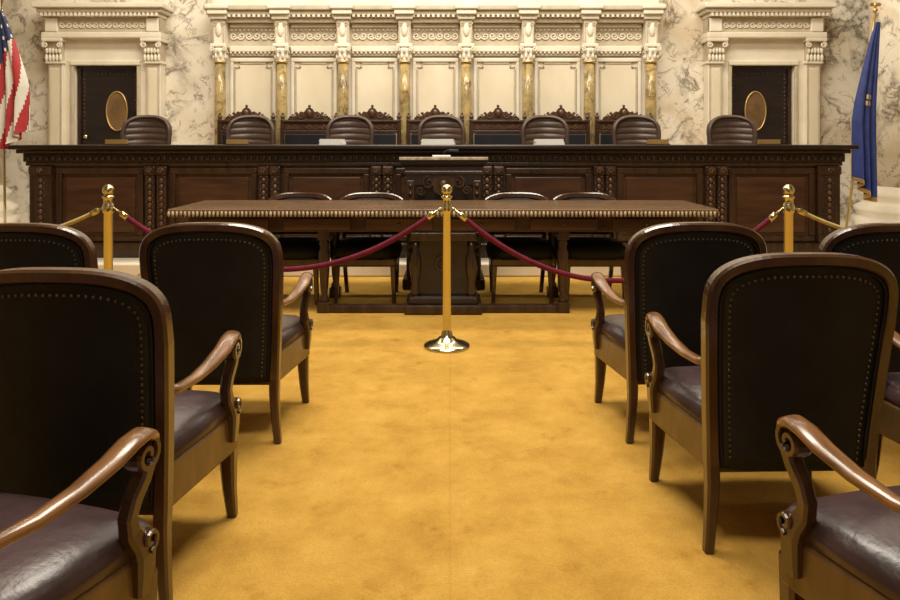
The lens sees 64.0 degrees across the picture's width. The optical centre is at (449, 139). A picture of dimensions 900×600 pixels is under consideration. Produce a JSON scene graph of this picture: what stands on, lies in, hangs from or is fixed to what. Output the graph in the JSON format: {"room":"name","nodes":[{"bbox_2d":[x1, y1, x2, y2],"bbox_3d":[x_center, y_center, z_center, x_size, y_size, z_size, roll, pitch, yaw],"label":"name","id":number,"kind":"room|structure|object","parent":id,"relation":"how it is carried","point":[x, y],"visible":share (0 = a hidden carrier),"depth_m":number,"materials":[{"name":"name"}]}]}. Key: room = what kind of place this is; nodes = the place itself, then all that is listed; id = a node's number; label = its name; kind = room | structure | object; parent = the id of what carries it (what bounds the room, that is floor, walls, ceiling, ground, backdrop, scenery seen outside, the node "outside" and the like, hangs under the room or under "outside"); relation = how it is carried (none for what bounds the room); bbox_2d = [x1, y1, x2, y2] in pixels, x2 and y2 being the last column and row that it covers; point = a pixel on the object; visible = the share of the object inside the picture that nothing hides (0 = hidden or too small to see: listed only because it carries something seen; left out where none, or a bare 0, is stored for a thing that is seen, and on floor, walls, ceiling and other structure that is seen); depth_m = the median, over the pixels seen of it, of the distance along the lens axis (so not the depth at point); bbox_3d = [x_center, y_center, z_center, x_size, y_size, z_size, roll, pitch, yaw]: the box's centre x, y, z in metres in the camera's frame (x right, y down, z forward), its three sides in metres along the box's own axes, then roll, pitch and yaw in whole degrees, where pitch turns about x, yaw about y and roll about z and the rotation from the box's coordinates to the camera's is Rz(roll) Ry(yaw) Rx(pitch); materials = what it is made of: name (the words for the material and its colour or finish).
{"room":"courtroom","nodes":[
{"label":"courtroom","id":0,"kind":"room"},
{"bbox_2d":[3,0,868,220],"bbox_3d":[-0.100,-1.700,10.600,15.000,6.000,0.200,0,0,0],"label":"wall","id":1,"kind":"structure","parent":0,"point":[189,69],"depth_m":10.50,"materials":[{"name":"stone"}]},
{"bbox_2d":[31,2,172,144],"bbox_3d":[-4.950,-0.540,10.289,1.840,2.780,0.417,0,0,0],"label":"trim","id":2,"kind":"structure","parent":1,"relation":"attached to","point":[76,34],"depth_m":10.30,"materials":[{"name":"beige stone"}]},
{"bbox_2d":[78,66,136,144],"bbox_3d":[-4.930,-0.110,10.428,0.900,1.920,0.123,0,0,0],"label":"door","id":3,"kind":"structure","parent":1,"relation":"in","point":[107,95],"depth_m":10.44,"materials":[{"name":"brown wood"}]},
{"bbox_2d":[732,66,790,144],"bbox_3d":[4.480,-0.110,10.428,0.900,1.920,0.123,0,0,0],"label":"door","id":4,"kind":"structure","parent":1,"relation":"in","point":[760,94],"depth_m":10.44,"materials":[{"name":"brown wood"}]},
{"bbox_2d":[696,2,836,144],"bbox_3d":[4.500,-0.540,10.289,1.840,2.780,0.417,0,0,0],"label":"trim","id":5,"kind":"structure","parent":1,"relation":"attached to","point":[791,34],"depth_m":10.30,"materials":[{"name":"beige stone"}]},
{"bbox_2d":[138,276,899,599],"bbox_3d":[-0.100,1.350,3.650,15.000,0.100,13.700,0,0,0],"label":"floor","id":6,"kind":"structure","parent":0,"point":[493,469],"depth_m":2.70,"materials":[{"name":"carpet"}]},
{"bbox_2d":[0,223,140,277],"bbox_3d":[-1.796,0.824,3.272,0.698,0.959,0.651,0,0,-1],"label":"armchair","id":7,"kind":"object","parent":6,"relation":"on","point":[22,245],"visible":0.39,"depth_m":2.98,"materials":[{"name":"brown wood"}]},
{"bbox_2d":[0,427,160,599],"bbox_3d":[-1.054,0.824,1.470,0.698,0.959,0.651,0,0,14],"label":"armchair","id":8,"kind":"object","parent":6,"relation":"on","point":[59,547],"visible":1,"depth_m":1.54,"materials":[{"name":"leather"}]},
{"bbox_2d":[102,184,114,269],"bbox_3d":[-2.150,0.789,4.530,0.294,1.021,0.294,0,0,0],"label":"stanchion","id":9,"kind":"object","parent":6,"relation":"on","point":[108,206],"visible":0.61,"depth_m":4.51,"materials":[{"name":"gold metal"}]},
{"bbox_2d":[60,207,101,225],"bbox_3d":[-3.200,0.550,4.815,2.110,0.260,0.039,0,0,15],"label":"rope","id":10,"kind":"object","parent":9,"relation":"attached to","point":[95,211],"visible":0.31,"depth_m":4.57,"materials":[{"name":"gold metal"}]},
{"bbox_2d":[114,207,440,271],"bbox_3d":[-1.085,0.626,4.530,2.066,0.411,0.038,0,0,0],"label":"rope","id":11,"kind":"object","parent":9,"relation":"attached to","point":[122,214],"visible":0.61,"depth_m":4.52,"materials":[{"name":"red fabric"}]},
{"bbox_2d":[0,267,241,599],"bbox_3d":[-1.055,0.824,2.222,0.698,0.959,0.651,0,0,2],"label":"armchair","id":12,"kind":"object","parent":6,"relation":"on","point":[87,354],"visible":0.91,"depth_m":1.97,"materials":[{"name":"brown wood"}]},
{"bbox_2d":[139,222,312,443],"bbox_3d":[-1.012,0.824,3.292,0.698,0.959,0.651,0,0,0],"label":"armchair","id":13,"kind":"object","parent":6,"relation":"on","point":[215,279],"visible":0.86,"depth_m":3.04,"materials":[{"name":"brown wood"}]},
{"bbox_2d":[268,192,332,304],"bbox_3d":[-1.280,0.878,5.937,0.552,0.855,0.593,0,0,0],"label":"chair","id":14,"kind":"object","parent":6,"relation":"on","point":[297,251],"visible":0.38,"depth_m":5.68,"materials":[{"name":"black leather"}]},
{"bbox_2d":[333,192,403,303],"bbox_3d":[-0.670,0.878,5.937,0.552,0.855,0.593,0,0,0],"label":"chair","id":15,"kind":"object","parent":6,"relation":"on","point":[388,256],"visible":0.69,"depth_m":5.68,"materials":[{"name":"black leather"}]},
{"bbox_2d":[21,221,851,275],"bbox_3d":[-0.100,1.240,8.674,14.980,0.119,3.647,0,0,0],"label":"platform","id":16,"kind":"object","parent":6,"relation":"on","point":[126,265],"visible":0.02,"depth_m":6.85,"materials":[{"name":"beige stone"}]},
{"bbox_2d":[0,7,20,222],"bbox_3d":[-6.560,-1.755,9.400,1.680,5.870,1.680,0,0,0],"label":"marble column","id":17,"kind":"structure","parent":16,"relation":"on","point":[12,216],"depth_m":9.54,"materials":[{"name":"beige stone"}]},
{"bbox_2d":[0,0,29,222],"bbox_3d":[-5.176,-0.290,8.500,0.468,2.941,0.320,0,0,0],"label":"flag","id":18,"kind":"object","parent":16,"relation":"on","point":[14,84],"visible":0.98,"depth_m":8.41,"materials":[{"name":"multicoloured fabric"}]},
{"bbox_2d":[8,145,858,257],"bbox_3d":[-0.165,0.615,7.520,8.430,1.130,0.800,0,0,0],"label":"bench","id":19,"kind":"object","parent":16,"relation":"on","point":[745,183],"visible":0.68,"depth_m":7.22,"materials":[{"name":"brown wood"}]},
{"bbox_2d":[104,139,128,144],"bbox_3d":[-3.450,0.021,7.450,0.240,0.055,0.060,0,0,0],"label":"nameplate","id":20,"kind":"object","parent":19,"relation":"on","point":[107,141],"visible":1,"depth_m":7.43,"materials":[{"name":"gold metal"}]},
{"bbox_2d":[225,139,249,144],"bbox_3d":[-2.200,0.021,7.450,0.240,0.055,0.060,0,0,0],"label":"nameplate","id":21,"kind":"object","parent":19,"relation":"on","point":[228,141],"visible":1,"depth_m":7.43,"materials":[{"name":"gold metal"}]},
{"bbox_2d":[319,139,345,144],"bbox_3d":[-1.220,0.019,7.500,0.240,0.059,0.220,0,0,3],"label":"paper stack","id":22,"kind":"object","parent":19,"relation":"on","point":[322,141],"visible":1,"depth_m":7.39,"materials":[{"name":"white paper"}]},
{"bbox_2d":[421,139,455,144],"bbox_3d":[-0.120,0.019,7.500,0.340,0.059,0.220,0,0,5],"label":"paper stack","id":23,"kind":"object","parent":19,"relation":"on","point":[424,141],"visible":1,"depth_m":7.39,"materials":[{"name":"white paper"}]},
{"bbox_2d":[533,139,564,144],"bbox_3d":[1.030,0.019,7.500,0.300,0.059,0.220,0,0,1],"label":"paper stack","id":24,"kind":"object","parent":19,"relation":"on","point":[536,141],"visible":1,"depth_m":7.39,"materials":[{"name":"white paper"}]},
{"bbox_2d":[645,139,669,144],"bbox_3d":[2.150,0.021,7.450,0.240,0.055,0.060,0,0,0],"label":"nameplate","id":25,"kind":"object","parent":19,"relation":"on","point":[649,141],"visible":1,"depth_m":7.43,"materials":[{"name":"gold metal"}]},
{"bbox_2d":[756,139,781,144],"bbox_3d":[3.300,0.021,7.450,0.240,0.055,0.060,0,0,0],"label":"nameplate","id":26,"kind":"object","parent":19,"relation":"on","point":[759,141],"visible":1,"depth_m":7.43,"materials":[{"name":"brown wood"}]},
{"bbox_2d":[845,2,880,226],"bbox_3d":[4.796,-0.220,8.500,0.591,2.802,0.320,0,0,0],"label":"state flag","id":27,"kind":"object","parent":16,"relation":"on","point":[863,122],"visible":0.98,"depth_m":8.41,"materials":[{"name":"blue fabric"}]},
{"bbox_2d":[851,0,899,224],"bbox_3d":[6.180,-1.755,9.400,1.680,5.870,1.680,0,0,0],"label":"marble column","id":28,"kind":"structure","parent":16,"relation":"on","point":[886,209],"depth_m":9.18,"materials":[{"name":"beige stone"}]},
{"bbox_3d":[-0.200,1.016,9.224,10.640,0.329,2.547,0,0,0],"label":"raised platform","id":29,"kind":"object","parent":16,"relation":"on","visible":0},
{"bbox_2d":[121,115,171,144],"bbox_3d":[-3.583,0.274,8.421,0.650,1.152,0.610,0,0,-9],"label":"swivel chair","id":30,"kind":"object","parent":29,"relation":"on","point":[140,129],"visible":0.38,"depth_m":8.59,"materials":[{"name":"brown leather"}]},
{"bbox_2d":[217,105,275,144],"bbox_3d":[-2.825,0.179,9.789,0.807,1.342,0.501,0,0,0],"label":"chair","id":31,"kind":"object","parent":29,"relation":"on","point":[222,124],"visible":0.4,"depth_m":9.97,"materials":[{"name":"brown wood"}]},
{"bbox_2d":[226,115,274,144],"bbox_3d":[-2.352,0.274,8.421,0.650,1.152,0.610,0,0,-6],"label":"swivel chair","id":32,"kind":"object","parent":29,"relation":"on","point":[260,130],"visible":0.43,"depth_m":8.59,"materials":[{"name":"brown leather"}]},
{"bbox_2d":[280,105,337,144],"bbox_3d":[-1.952,0.179,9.789,0.807,1.342,0.501,0,0,0],"label":"chair","id":33,"kind":"object","parent":29,"relation":"on","point":[308,127],"visible":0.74,"depth_m":9.97,"materials":[{"name":"brown wood"}]},
{"bbox_2d":[326,115,373,144],"bbox_3d":[-1.181,0.274,8.421,0.650,1.152,0.610,0,0,-3],"label":"swivel chair","id":34,"kind":"object","parent":29,"relation":"on","point":[355,129],"visible":0.43,"depth_m":8.59,"materials":[{"name":"brown leather"}]},
{"bbox_2d":[344,105,400,144],"bbox_3d":[-1.079,0.179,9.789,0.807,1.342,0.501,0,0,0],"label":"chair","id":35,"kind":"object","parent":29,"relation":"on","point":[386,128],"visible":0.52,"depth_m":9.97,"materials":[{"name":"brown wood"}]},
{"bbox_2d":[203,0,666,144],"bbox_3d":[-0.206,-0.655,10.258,6.491,3.010,0.477,0,0,0],"label":"colonnade","id":36,"kind":"object","parent":29,"relation":"on","point":[277,57],"visible":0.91,"depth_m":10.32,"materials":[{"name":"beige stone"}]},
{"bbox_2d":[406,105,463,144],"bbox_3d":[-0.206,0.179,9.789,0.807,1.342,0.501,0,0,0],"label":"chair","id":37,"kind":"object","parent":29,"relation":"on","point":[412,126],"visible":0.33,"depth_m":9.97,"materials":[{"name":"brown wood"}]},
{"bbox_2d":[418,115,465,144],"bbox_3d":[-0.100,0.274,8.421,0.650,1.152,0.610,0,0,0],"label":"swivel chair","id":38,"kind":"object","parent":29,"relation":"on","point":[434,126],"visible":0.31,"depth_m":8.59,"materials":[{"name":"brown leather"}]},
{"bbox_2d":[469,105,526,144],"bbox_3d":[0.667,0.179,9.789,0.807,1.342,0.501,0,0,0],"label":"chair","id":39,"kind":"object","parent":29,"relation":"on","point":[497,127],"visible":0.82,"depth_m":9.97,"materials":[{"name":"brown wood"}]},
{"bbox_2d":[521,115,568,144],"bbox_3d":[1.121,0.274,8.421,0.650,1.152,0.610,0,0,3],"label":"swivel chair","id":40,"kind":"object","parent":29,"relation":"on","point":[537,126],"visible":0.38,"depth_m":8.59,"materials":[{"name":"brown leather"}]},
{"bbox_2d":[532,105,589,144],"bbox_3d":[1.540,0.179,9.789,0.807,1.342,0.501,0,0,0],"label":"chair","id":41,"kind":"object","parent":29,"relation":"on","point":[579,129],"visible":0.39,"depth_m":9.97,"materials":[{"name":"brown wood"}]},
{"bbox_2d":[595,105,652,144],"bbox_3d":[2.413,0.179,9.789,0.807,1.342,0.501,0,0,0],"label":"chair","id":42,"kind":"object","parent":29,"relation":"on","point":[603,128],"visible":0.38,"depth_m":9.97,"materials":[{"name":"brown wood"}]},
{"bbox_2d":[612,115,660,144],"bbox_3d":[2.202,0.274,8.421,0.650,1.152,0.610,0,0,5],"label":"swivel chair","id":43,"kind":"object","parent":29,"relation":"on","point":[628,129],"visible":0.42,"depth_m":8.59,"materials":[{"name":"brown leather"}]},
{"bbox_2d":[706,115,756,144],"bbox_3d":[3.332,0.274,8.421,0.650,1.152,0.610,0,0,6],"label":"swivel chair","id":44,"kind":"object","parent":29,"relation":"on","point":[723,129],"visible":0.48,"depth_m":8.59,"materials":[{"name":"brown leather"}]},
{"bbox_2d":[167,200,719,314],"bbox_3d":[-0.050,0.905,5.699,4.084,0.790,0.822,0,0,0],"label":"table","id":45,"kind":"object","parent":6,"relation":"on","point":[327,218],"visible":0.86,"depth_m":5.39,"materials":[{"name":"brown wood"}]},
{"bbox_2d":[399,149,487,289],"bbox_3d":[-0.055,0.691,6.489,0.770,1.218,0.562,0,0,0],"label":"lectern","id":46,"kind":"object","parent":6,"relation":"on","point":[425,176],"visible":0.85,"depth_m":6.25,"materials":[{"name":"brown wood"}]},
{"bbox_2d":[423,184,469,352],"bbox_3d":[-0.020,0.789,4.530,0.294,1.021,0.294,0,0,0],"label":"stanchion","id":47,"kind":"object","parent":6,"relation":"on","point":[445,343],"visible":1,"depth_m":4.50,"materials":[{"name":"gold metal"}]},
{"bbox_2d":[452,207,782,282],"bbox_3d":[1.055,0.662,4.530,2.087,0.481,0.038,0,0,0],"label":"rope","id":48,"kind":"object","parent":47,"relation":"attached to","point":[462,216],"visible":0.6,"depth_m":4.52,"materials":[{"name":"red fabric"}]},
{"bbox_2d":[484,192,554,303],"bbox_3d":[0.570,0.878,5.937,0.552,0.855,0.593,0,0,0],"label":"chair","id":49,"kind":"object","parent":6,"relation":"on","point":[540,250],"visible":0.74,"depth_m":5.68,"materials":[{"name":"black leather"}]},
{"bbox_2d":[552,192,625,301],"bbox_3d":[1.150,0.878,5.937,0.552,0.855,0.593,0,0,0],"label":"chair","id":50,"kind":"object","parent":6,"relation":"on","point":[583,251],"visible":0.55,"depth_m":5.67,"materials":[{"name":"black leather"}]},
{"bbox_2d":[591,222,766,443],"bbox_3d":[1.034,0.824,3.302,0.698,0.959,0.651,0,0,-2],"label":"armchair","id":51,"kind":"object","parent":6,"relation":"on","point":[668,267],"visible":0.61,"depth_m":3.04,"materials":[{"name":"brown wood"}]},
{"bbox_2d":[645,252,898,553],"bbox_3d":[1.079,0.824,2.482,0.698,0.959,0.651,0,0,-2],"label":"armchair","id":52,"kind":"object","parent":6,"relation":"on","point":[809,335],"visible":0.95,"depth_m":2.24,"materials":[{"name":"brown wood"}]},
{"bbox_2d":[782,184,794,251],"bbox_3d":[2.130,0.789,4.530,0.294,1.021,0.294,0,0,0],"label":"stanchion","id":53,"kind":"object","parent":6,"relation":"on","point":[788,206],"visible":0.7,"depth_m":4.51,"materials":[{"name":"gold metal"}]},
{"bbox_2d":[795,208,843,228],"bbox_3d":[3.190,0.550,4.815,2.129,0.260,0.038,0,0,-15],"label":"rope","id":54,"kind":"object","parent":53,"relation":"hanging from","point":[801,211],"visible":0.38,"depth_m":4.58,"materials":[{"name":"gold metal"}]},
{"bbox_2d":[775,414,899,599],"bbox_3d":[1.160,0.824,1.524,0.698,0.959,0.651,0,0,-11],"label":"armchair","id":55,"kind":"object","parent":6,"relation":"on","point":[843,546],"visible":1,"depth_m":1.62,"materials":[{"name":"leather"}]},
{"bbox_2d":[818,223,899,372],"bbox_3d":[1.853,0.824,3.272,0.698,0.959,0.651,0,0,0],"label":"armchair","id":56,"kind":"object","parent":6,"relation":"on","point":[880,242],"visible":0.27,"depth_m":2.98,"materials":[{"name":"brown wood"}]},
{"bbox_2d":[876,331,899,478],"bbox_3d":[1.857,0.824,2.412,0.698,0.959,0.651,0,0,0],"label":"armchair","id":57,"kind":"object","parent":6,"relation":"on","point":[890,417],"visible":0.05,"depth_m":2.56,"materials":[{"name":"brown wood"}]}
]}

